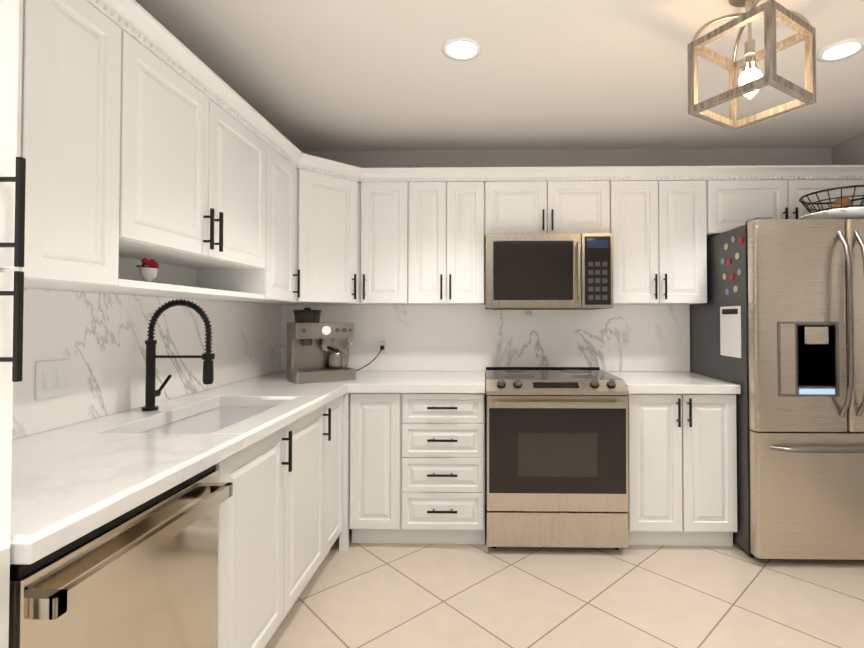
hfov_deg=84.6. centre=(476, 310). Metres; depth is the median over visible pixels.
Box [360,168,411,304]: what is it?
upper cabinet
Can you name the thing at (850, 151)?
wall
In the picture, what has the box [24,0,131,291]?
upper cabinet
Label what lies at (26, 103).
upper cabinet
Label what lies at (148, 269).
vase
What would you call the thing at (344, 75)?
ceiling
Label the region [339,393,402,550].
base cabinet
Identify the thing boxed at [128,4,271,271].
upper cabinet
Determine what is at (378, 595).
floor
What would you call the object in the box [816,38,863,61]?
recessed light
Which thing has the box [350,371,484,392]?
countertop
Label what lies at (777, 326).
refrigerator
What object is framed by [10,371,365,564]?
countertop
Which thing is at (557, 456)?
range oven
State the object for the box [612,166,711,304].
upper cabinet
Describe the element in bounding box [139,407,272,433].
sink basin
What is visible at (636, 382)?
countertop
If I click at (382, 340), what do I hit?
electrical outlet plate
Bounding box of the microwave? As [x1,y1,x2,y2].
[486,233,612,309]
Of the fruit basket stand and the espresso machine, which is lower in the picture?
the espresso machine
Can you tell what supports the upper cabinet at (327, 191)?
attached to the wall at (601, 157)
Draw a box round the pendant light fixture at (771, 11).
[687,0,815,130]
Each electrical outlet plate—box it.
[377,336,387,352]
[619,330,629,346]
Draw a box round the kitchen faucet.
[142,299,214,410]
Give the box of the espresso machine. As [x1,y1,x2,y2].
[287,308,355,383]
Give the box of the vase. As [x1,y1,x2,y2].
[136,258,158,281]
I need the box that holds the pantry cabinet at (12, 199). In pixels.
[0,0,25,647]
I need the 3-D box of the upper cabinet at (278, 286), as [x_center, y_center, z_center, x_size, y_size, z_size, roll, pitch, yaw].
[-1.196,-0.469,2.489,0.349,0.834,0.360,0,-1,1]
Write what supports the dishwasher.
on the floor
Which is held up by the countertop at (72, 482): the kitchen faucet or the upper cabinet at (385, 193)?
the kitchen faucet
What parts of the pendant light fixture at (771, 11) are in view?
pendant light bulb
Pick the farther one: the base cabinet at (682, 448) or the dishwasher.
the base cabinet at (682, 448)
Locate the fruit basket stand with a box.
[798,185,863,219]
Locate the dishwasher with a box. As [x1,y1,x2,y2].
[9,464,232,647]
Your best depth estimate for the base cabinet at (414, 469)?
2.62 m
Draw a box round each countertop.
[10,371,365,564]
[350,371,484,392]
[608,372,740,393]
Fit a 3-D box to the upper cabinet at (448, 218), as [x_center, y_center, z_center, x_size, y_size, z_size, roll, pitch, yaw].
[-0.186,-0.459,3.099,0.477,0.834,0.319,0,-1,1]
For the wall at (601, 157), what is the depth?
3.25 m
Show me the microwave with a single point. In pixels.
(549, 271)
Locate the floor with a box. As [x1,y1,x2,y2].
[265,505,863,647]
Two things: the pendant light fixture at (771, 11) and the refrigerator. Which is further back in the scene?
the refrigerator
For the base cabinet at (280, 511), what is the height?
0.864 m
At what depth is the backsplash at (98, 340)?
1.83 m
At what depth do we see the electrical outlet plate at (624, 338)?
3.21 m
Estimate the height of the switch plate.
0.120 m
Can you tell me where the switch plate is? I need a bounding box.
[35,359,69,400]
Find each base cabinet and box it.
[216,396,342,647]
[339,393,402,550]
[403,393,484,543]
[626,394,736,545]
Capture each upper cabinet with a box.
[4,0,35,283]
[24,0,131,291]
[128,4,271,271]
[188,128,299,303]
[275,152,363,304]
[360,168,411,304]
[408,168,487,304]
[488,166,611,232]
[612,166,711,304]
[712,165,863,235]
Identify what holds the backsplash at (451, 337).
attached to the wall at (601, 157)
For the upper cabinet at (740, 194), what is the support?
attached to the wall at (601, 157)
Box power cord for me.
[356,345,383,370]
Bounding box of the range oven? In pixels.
[486,367,628,549]
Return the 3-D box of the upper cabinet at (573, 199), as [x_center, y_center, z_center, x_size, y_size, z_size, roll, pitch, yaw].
[0.442,-0.672,3.092,0.779,0.409,0.319,0,-1,1]
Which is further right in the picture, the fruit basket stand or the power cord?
the fruit basket stand
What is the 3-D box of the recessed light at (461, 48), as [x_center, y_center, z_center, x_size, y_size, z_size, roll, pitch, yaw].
[-0.064,-1.126,2.038,0.176,0.008,0.176,0,-1,1]
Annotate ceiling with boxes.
[135,0,863,150]
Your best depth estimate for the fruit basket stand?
2.55 m
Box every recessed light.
[441,37,481,60]
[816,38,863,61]
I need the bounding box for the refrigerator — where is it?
[690,217,863,559]
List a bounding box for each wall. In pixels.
[296,148,831,504]
[832,132,863,164]
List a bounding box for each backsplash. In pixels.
[12,288,280,439]
[281,305,689,371]
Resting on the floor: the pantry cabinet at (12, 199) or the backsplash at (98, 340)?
the pantry cabinet at (12, 199)

